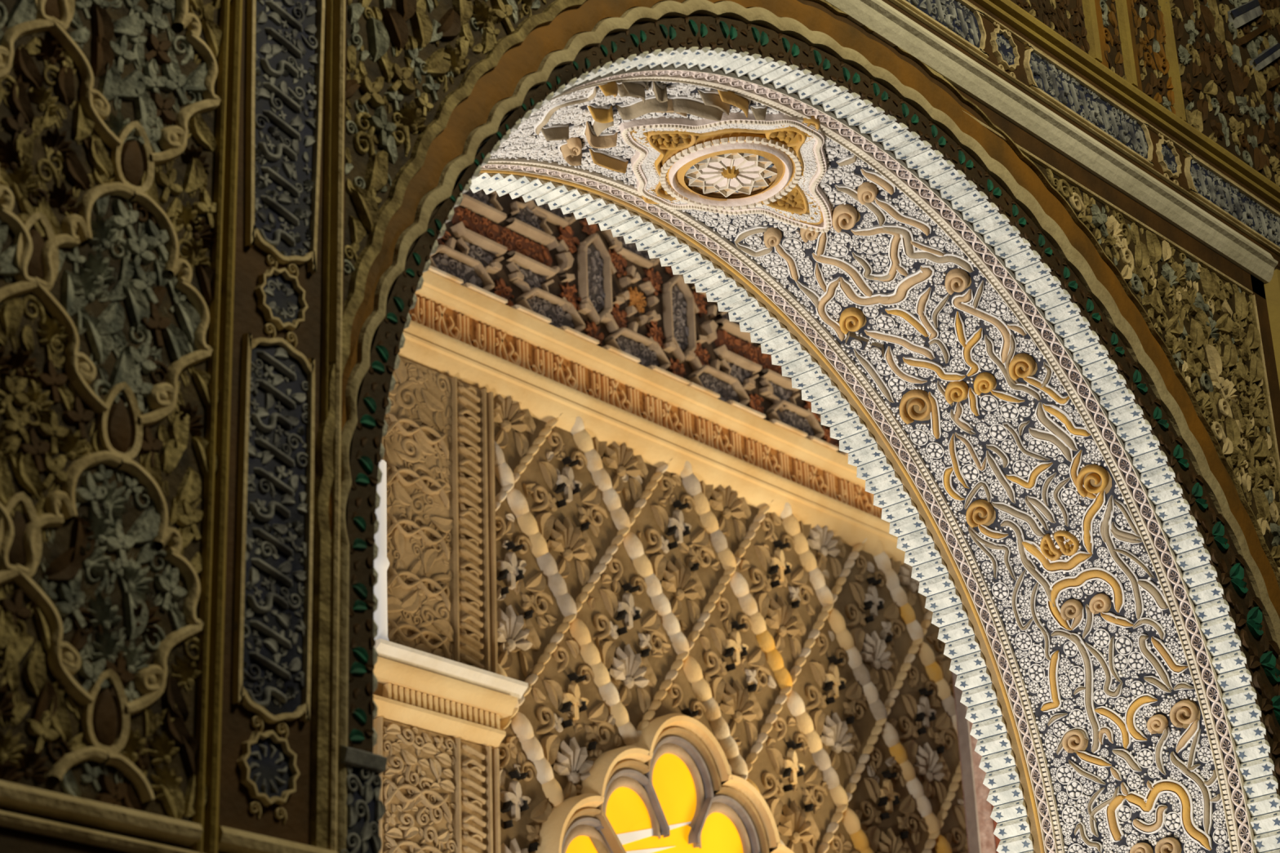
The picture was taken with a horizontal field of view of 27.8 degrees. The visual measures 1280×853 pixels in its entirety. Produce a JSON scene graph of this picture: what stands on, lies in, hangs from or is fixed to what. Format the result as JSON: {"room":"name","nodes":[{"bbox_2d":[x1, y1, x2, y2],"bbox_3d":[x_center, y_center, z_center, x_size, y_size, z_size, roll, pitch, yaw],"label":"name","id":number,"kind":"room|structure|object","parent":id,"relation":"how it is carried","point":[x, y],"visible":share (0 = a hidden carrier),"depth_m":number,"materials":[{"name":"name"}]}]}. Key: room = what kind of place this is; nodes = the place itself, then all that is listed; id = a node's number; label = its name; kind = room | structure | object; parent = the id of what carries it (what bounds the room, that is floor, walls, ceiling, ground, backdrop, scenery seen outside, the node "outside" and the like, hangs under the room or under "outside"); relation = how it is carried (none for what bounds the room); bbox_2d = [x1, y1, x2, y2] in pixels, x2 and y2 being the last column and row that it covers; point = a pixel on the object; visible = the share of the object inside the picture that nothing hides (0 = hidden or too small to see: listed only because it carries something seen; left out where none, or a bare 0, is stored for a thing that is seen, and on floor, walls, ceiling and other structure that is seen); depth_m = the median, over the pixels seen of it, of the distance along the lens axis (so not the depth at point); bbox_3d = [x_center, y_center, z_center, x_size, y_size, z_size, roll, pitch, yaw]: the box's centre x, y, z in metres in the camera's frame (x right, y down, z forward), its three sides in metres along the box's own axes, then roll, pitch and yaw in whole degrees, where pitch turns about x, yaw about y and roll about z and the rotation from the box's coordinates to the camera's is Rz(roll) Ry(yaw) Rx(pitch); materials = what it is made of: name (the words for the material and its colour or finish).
{"room":"ornate palace hall","nodes":[
{"label":"ornate palace hall","id":0,"kind":"room"},
{"bbox_2d":[0,0,1279,852],"bbox_3d":[0.076,0.410,3.888,0.585,5.600,8.700,-22,-30,37],"label":"wall","id":1,"kind":"structure","parent":0,"point":[1207,131],"depth_m":5.21,"materials":[{"name":"brown wood"}]},
{"bbox_2d":[0,829,112,852],"bbox_3d":[-0.534,0.877,2.405,0.004,0.990,0.700,-22,-30,37],"label":"trim","id":2,"kind":"structure","parent":1,"relation":"attached to","point":[10,842],"depth_m":2.55,"materials":[{"name":"brown wood"}]},
{"bbox_2d":[0,810,199,852],"bbox_3d":[-0.549,0.414,2.607,0.016,0.014,0.700,-22,-30,37],"label":"trim","id":3,"kind":"structure","parent":1,"relation":"attached to","point":[7,820],"depth_m":2.59,"materials":[{"name":"brown wood"}]},
{"bbox_2d":[0,780,203,847],"bbox_3d":[-0.622,0.359,2.538,0.022,0.024,0.476,-22,-30,37],"label":"trim","id":4,"kind":"structure","parent":1,"relation":"attached to","point":[15,797],"depth_m":2.61,"materials":[{"name":"brown wood"}]},
{"bbox_2d":[0,0,231,822],"bbox_3d":[-0.645,-0.268,2.827,0.014,1.387,0.495,-22,-30,37],"label":"lattice panel","id":5,"kind":"object","parent":1,"relation":"attached to","point":[108,143],"visible":1,"depth_m":2.79,"materials":[{"name":"brown wood"}]},
{"bbox_2d":[189,0,229,852],"bbox_3d":[-0.490,-0.229,3.001,0.014,1.510,0.010,-22,-30,37],"label":"trim","id":6,"kind":"structure","parent":1,"relation":"attached to","point":[202,664],"depth_m":2.89,"materials":[{"name":"brown wood"}]},
{"bbox_2d":[202,0,242,852],"bbox_3d":[-0.478,-0.225,3.010,0.018,1.510,0.014,-22,-30,37],"label":"trim","id":7,"kind":"structure","parent":1,"relation":"attached to","point":[211,823],"depth_m":2.90,"materials":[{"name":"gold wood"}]},
{"bbox_2d":[218,0,326,845],"bbox_3d":[-0.426,-0.147,3.043,0.010,1.286,0.144,-22,-30,37],"label":"strip","id":8,"kind":"object","parent":1,"relation":"attached to","point":[265,770],"visible":1,"depth_m":2.98,"materials":[{"name":"brown wood"}]},
{"bbox_2d":[217,826,337,852],"bbox_3d":[-0.391,0.454,2.781,0.020,0.026,0.164,-22,-30,37],"label":"trim","id":9,"kind":"structure","parent":1,"relation":"attached to","point":[230,840],"depth_m":2.75,"materials":[{"name":"brown wood"}]},
{"bbox_2d":[320,0,333,421],"bbox_3d":[-0.379,-0.203,3.129,0.010,1.460,0.005,-22,-30,37],"label":"trim","id":10,"kind":"structure","parent":1,"relation":"attached to","point":[327,129],"depth_m":3.15,"materials":[{"name":"gold metal"}]},
{"bbox_2d":[328,0,345,851],"bbox_3d":[-0.365,-0.163,3.122,0.015,1.540,0.012,-22,-30,37],"label":"trim","id":11,"kind":"structure","parent":1,"relation":"attached to","point":[335,303],"depth_m":3.10,"materials":[{"name":"brown wood"}]},
{"bbox_2d":[339,745,387,852],"bbox_3d":[-0.326,0.515,2.869,0.074,0.312,0.066,-22,-30,37],"label":"pilaster","id":12,"kind":"object","parent":1,"relation":"attached to","point":[365,810],"visible":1,"depth_m":2.89,"materials":[{"name":"stone"}]},
{"bbox_2d":[340,0,555,481],"bbox_3d":[0.022,-0.101,3.574,0.014,1.600,1.224,-22,-30,37],"label":"spandrel panel","id":13,"kind":"object","parent":1,"relation":"attached to","point":[403,58],"visible":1,"depth_m":3.33,"materials":[{"name":"paint"}]},
{"bbox_2d":[469,172,1034,852],"bbox_3d":[-0.003,0.533,4.165,0.082,1.973,2.185,-22,-30,37],"label":"trim","id":14,"kind":"structure","parent":1,"relation":"attached to","point":[956,630],"depth_m":4.92,"materials":[{"name":"white stone"}]},
{"bbox_2d":[310,0,1279,852],"bbox_3d":[0.463,0.194,3.975,0.015,1.859,2.542,-22,-30,37],"label":"trim","id":15,"kind":"structure","parent":1,"relation":"attached to","point":[441,160],"depth_m":3.65,"materials":[{"name":"paint"}]},
{"bbox_2d":[346,16,1279,808],"bbox_3d":[0.442,0.288,3.906,0.016,1.858,2.371,-22,-31,37],"label":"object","id":16,"kind":"object","parent":1,"relation":"attached to","point":[1261,653],"visible":1,"depth_m":4.02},
{"bbox_2d":[373,46,1279,852],"bbox_3d":[0.389,0.375,3.850,0.068,1.977,2.193,-22,-30,37],"label":"trim","id":17,"kind":"structure","parent":1,"relation":"attached to","point":[1260,786],"depth_m":4.59,"materials":[{"name":"white stone"}]},
{"bbox_2d":[480,64,1256,852],"bbox_3d":[0.201,0.601,3.940,0.458,2.289,2.179,-22,-30,37],"label":"soffit","id":18,"kind":"structure","parent":1,"relation":"attached to","point":[1064,561],"depth_m":4.75,"materials":[{"name":"beige paint"}]},
{"bbox_2d":[618,111,832,232],"bbox_3d":[0.152,-0.429,4.365,0.330,0.059,0.448,-5,-24,5],"label":"medallion","id":19,"kind":"object","parent":18,"relation":"attached to","point":[774,166],"visible":1,"depth_m":4.37,"materials":[{"name":"beige stone"}]},
{"bbox_2d":[631,131,644,136],"bbox_3d":[-0.003,-0.477,4.211,0.021,0.002,0.020,-13,-14,5],"label":"flower","id":20,"kind":"object","parent":19,"relation":"on","point":[633,133],"depth_m":4.21,"materials":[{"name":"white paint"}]},
{"bbox_2d":[632,133,644,139],"bbox_3d":[-0.002,-0.473,4.226,0.020,0.002,0.021,-4,-16,-26],"label":"flower","id":21,"kind":"object","parent":19,"relation":"on","point":[642,135],"depth_m":4.23,"materials":[{"name":"beige stone"}]},
{"bbox_2d":[633,128,645,133],"bbox_3d":[0.000,-0.480,4.201,0.020,0.002,0.021,-22,-17,37],"label":"flower","id":22,"kind":"object","parent":19,"relation":"on","point":[635,131],"depth_m":4.20,"materials":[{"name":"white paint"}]},
{"bbox_2d":[635,137,646,142],"bbox_3d":[0.001,-0.470,4.241,0.020,0.002,0.021,-19,-17,29],"label":"flower","id":23,"kind":"object","parent":19,"relation":"on","point":[645,138],"depth_m":4.24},
{"bbox_2d":[774,209,786,215],"bbox_3d":[0.245,-0.374,4.512,0.021,0.002,0.020,-23,-39,38],"label":"flower","id":24,"kind":"object","parent":19,"relation":"on","point":[777,210],"depth_m":4.51,"materials":[{"name":"beige stone"}]},
{"bbox_2d":[776,124,787,128],"bbox_3d":[0.235,-0.496,4.258,0.021,0.002,0.020,-2,-22,-6],"label":"flower","id":25,"kind":"object","parent":19,"relation":"on","point":[784,126],"depth_m":4.26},
{"bbox_2d":[781,211,791,217],"bbox_3d":[0.254,-0.371,4.516,0.020,0.002,0.021,-2,-31,11],"label":"flower","id":26,"kind":"object","parent":19,"relation":"on","point":[788,212],"depth_m":4.51,"materials":[{"name":"beige stone"}]},
{"bbox_2d":[786,212,797,218],"bbox_3d":[0.265,-0.369,4.519,0.021,0.002,0.020,15,-32,-17],"label":"flower","id":27,"kind":"object","parent":19,"relation":"on","point":[788,215],"depth_m":4.52,"materials":[{"name":"white paint"}]},
{"bbox_2d":[794,213,804,221],"bbox_3d":[0.279,-0.365,4.522,0.021,0.002,0.020,-17,-37,31],"label":"flower","id":28,"kind":"object","parent":19,"relation":"on","point":[801,217],"depth_m":4.52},
{"bbox_2d":[802,215,813,222],"bbox_3d":[0.294,-0.362,4.524,0.020,0.002,0.021,3,-32,4],"label":"flower","id":29,"kind":"object","parent":19,"relation":"on","point":[806,216],"depth_m":4.52,"materials":[{"name":"white stone"}]},
{"bbox_2d":[806,194,814,201],"bbox_3d":[0.297,-0.395,4.470,0.020,0.002,0.021,10,-31,-10],"label":"flower","id":30,"kind":"object","parent":19,"relation":"on","point":[811,194],"depth_m":4.47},
{"bbox_2d":[808,198,817,204],"bbox_3d":[0.301,-0.390,4.479,0.021,0.002,0.020,-7,-32,18],"label":"flower","id":31,"kind":"object","parent":19,"relation":"on","point":[810,198],"depth_m":4.48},
{"bbox_2d":[808,201,818,208],"bbox_3d":[0.303,-0.384,4.488,0.021,0.002,0.020,25,-36,-31],"label":"flower","id":32,"kind":"object","parent":19,"relation":"on","point":[812,205],"depth_m":4.49,"materials":[{"name":"white paint"}]},
{"bbox_2d":[808,215,820,222],"bbox_3d":[0.305,-0.363,4.523,0.021,0.002,0.020,21,-35,-23],"label":"flower","id":33,"kind":"object","parent":19,"relation":"on","point":[817,220],"depth_m":4.52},
{"bbox_2d":[809,207,821,213],"bbox_3d":[0.306,-0.376,4.500,0.020,0.002,0.021,7,-31,-3],"label":"flower","id":34,"kind":"object","parent":19,"relation":"on","point":[812,210],"depth_m":4.50,"materials":[{"name":"white paint"}]},
{"bbox_2d":[810,212,821,219],"bbox_3d":[0.308,-0.368,4.514,0.021,0.002,0.020,-11,-35,25],"label":"flower","id":35,"kind":"object","parent":19,"relation":"on","point":[819,215],"depth_m":4.51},
{"bbox_2d":[480,156,1065,852],"bbox_3d":[0.067,0.655,4.048,0.041,2.288,2.177,-22,-30,37],"label":"palmette border","id":36,"kind":"object","parent":18,"relation":"attached to","point":[914,464],"visible":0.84,"depth_m":4.87,"materials":[{"name":"beige stone"}]},
{"bbox_2d":[850,338,862,348],"bbox_3d":[0.398,-0.152,4.762,0.021,0.013,0.021,-22,-30,37],"label":"flower","id":37,"kind":"object","parent":18,"relation":"on","point":[855,343],"depth_m":4.76,"materials":[{"name":"white paint"}]},
{"bbox_2d":[870,346,881,356],"bbox_3d":[0.434,-0.137,4.761,0.021,0.013,0.020,-22,-30,37],"label":"flower","id":38,"kind":"object","parent":18,"relation":"on","point":[874,351],"depth_m":4.76,"materials":[{"name":"white paint"}]},
{"bbox_2d":[550,64,1256,852],"bbox_3d":[0.354,0.541,3.817,0.046,2.288,2.177,-22,-30,37],"label":"palmette border","id":39,"kind":"object","parent":18,"relation":"attached to","point":[1148,525],"visible":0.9,"depth_m":4.63,"materials":[{"name":"beige stone"}]},
{"bbox_2d":[797,0,1266,299],"bbox_3d":[0.436,-0.612,4.348,0.006,0.039,2.445,-22,-30,37],"label":"trim","id":40,"kind":"structure","parent":1,"relation":"attached to","point":[1020,136],"depth_m":4.74,"materials":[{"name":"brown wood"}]},
{"bbox_2d":[825,0,1278,283],"bbox_3d":[0.451,-0.665,4.367,0.036,0.071,2.462,-22,-30,37],"label":"trim","id":41,"kind":"structure","parent":1,"relation":"attached to","point":[889,24],"depth_m":4.67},
{"bbox_2d":[882,0,1279,267],"bbox_3d":[0.750,-0.631,4.744,0.010,0.153,2.600,-22,-30,37],"label":"inscription band","id":42,"kind":"object","parent":1,"relation":"attached to","point":[959,19],"visible":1,"depth_m":4.86,"materials":[{"name":"stone"}]},
{"bbox_2d":[889,0,1279,255],"bbox_3d":[0.751,-0.590,4.727,0.008,0.006,2.600,-22,-30,37],"label":"trim","id":43,"kind":"structure","parent":1,"relation":"attached to","point":[898,3],"depth_m":4.79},
{"bbox_2d":[964,0,1279,213],"bbox_3d":[0.747,-0.684,4.769,0.008,0.006,2.600,-22,-30,37],"label":"trim","id":44,"kind":"structure","parent":1,"relation":"attached to","point":[988,17],"depth_m":4.90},
{"bbox_2d":[973,0,1279,208],"bbox_3d":[0.681,-0.762,4.718,0.016,0.026,3.000,-22,-30,37],"label":"trim","id":45,"kind":"structure","parent":1,"relation":"attached to","point":[1009,6],"depth_m":4.99,"materials":[{"name":"gold metal"}]},
{"bbox_2d":[1016,0,1279,186],"bbox_3d":[1.041,-0.937,5.251,0.018,0.705,1.734,-22,-30,37],"label":"panel","id":46,"kind":"object","parent":1,"relation":"attached to","point":[1244,11],"visible":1,"depth_m":5.28,"materials":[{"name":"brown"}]},
{"bbox_2d":[1028,157,1279,572],"bbox_3d":[0.874,0.364,4.401,0.015,1.842,1.314,-22,-30,37],"label":"spandrel panel","id":47,"kind":"object","parent":1,"relation":"attached to","point":[1208,326],"visible":1,"depth_m":4.89,"materials":[{"name":"paint"}]},
{"bbox_2d":[1250,275,1279,475],"bbox_3d":[1.271,0.629,4.771,0.006,2.027,0.053,-22,-30,37],"label":"trim","id":48,"kind":"structure","parent":1,"relation":"attached to","point":[1261,304],"depth_m":5.11,"materials":[{"name":"brown wood"}]},
{"bbox_2d":[1263,268,1279,387],"bbox_3d":[1.356,0.642,4.848,0.032,2.060,0.175,-22,-30,37],"label":"trim","id":49,"kind":"structure","parent":1,"relation":"attached to","point":[1272,289],"depth_m":5.18,"materials":[{"name":"gold metal"}]},
{"bbox_3d":[1.233,2.185,9.219,0.300,6.600,8.400,-22,-30,37],"label":"wall","id":50,"kind":"structure","parent":0,"visible":0},
{"bbox_2d":[373,716,501,852],"bbox_3d":[-0.549,1.513,7.047,0.047,1.404,0.467,-22,-30,37],"label":"pilaster","id":51,"kind":"object","parent":50,"relation":"attached to","point":[439,793],"visible":1,"depth_m":7.24,"materials":[{"name":"beige stone"}]},
{"bbox_2d":[381,356,497,674],"bbox_3d":[-0.600,0.269,7.600,0.047,0.949,0.467,-22,-30,37],"label":"carved wall panel","id":52,"kind":"object","parent":50,"relation":"attached to","point":[438,445],"visible":0.91,"depth_m":7.60,"materials":[{"name":"beige stone"}]},
{"bbox_2d":[373,638,528,748],"bbox_3d":[-0.561,0.770,7.344,0.115,0.187,0.585,-22,-30,37],"label":"ledge","id":53,"kind":"object","parent":50,"relation":"attached to","point":[416,688],"visible":0.92,"depth_m":7.32,"materials":[{"name":"beige stone"}]},
{"bbox_2d":[373,459,389,640],"bbox_3d":[-0.758,0.362,7.322,0.107,0.560,0.110,-22,-30,37],"label":"shaft","id":54,"kind":"object","parent":53,"relation":"on","point":[381,563],"visible":0.38,"depth_m":7.28,"materials":[{"name":"paint"}]},
{"bbox_2d":[429,188,841,452],"bbox_3d":[-0.176,-0.753,8.636,0.045,1.102,3.929,-22,-30,37],"label":"frieze","id":55,"kind":"object","parent":50,"relation":"attached to","point":[571,273],"visible":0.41,"depth_m":8.60},
{"bbox_2d":[408,265,882,519],"bbox_3d":[0.300,0.014,8.833,0.062,0.222,3.807,-22,-30,37],"label":"cornice","id":56,"kind":"structure","parent":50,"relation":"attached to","point":[473,315],"depth_m":8.51,"materials":[{"name":"beige stone"}]},
{"bbox_2d":[398,320,905,565],"bbox_3d":[0.305,0.166,8.761,0.066,0.126,3.800,-22,-30,37],"label":"crown molding","id":57,"kind":"structure","parent":50,"relation":"attached to","point":[545,398],"depth_m":8.43,"materials":[{"name":"beige stone"}]},
{"bbox_2d":[535,713,794,852],"bbox_3d":[0.146,1.446,7.912,0.084,1.170,1.258,-22,-30,37],"label":"window","id":58,"kind":"structure","parent":50,"relation":"in","point":[667,793],"depth_m":8.03,"materials":[{"name":"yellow glass"}]},
{"bbox_2d":[493,394,968,852],"bbox_3d":[0.637,1.279,8.642,0.042,2.231,3.216,-22,-30,37],"label":"lattice","id":59,"kind":"object","parent":50,"relation":"attached to","point":[631,592],"visible":0.77,"depth_m":8.47,"materials":[{"name":"beige stone"}]},
{"label":"outside","id":60,"kind":"structure","parent":0,"visible":0},
{"bbox_2d":[951,658,1000,852],"bbox_3d":[1.359,1.986,8.598,0.050,2.650,0.708,-22,-30,37],"label":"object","id":61,"kind":"object","parent":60,"point":[980,828],"visible":0.02,"depth_m":8.67,"materials":[{"name":"brown wood"}]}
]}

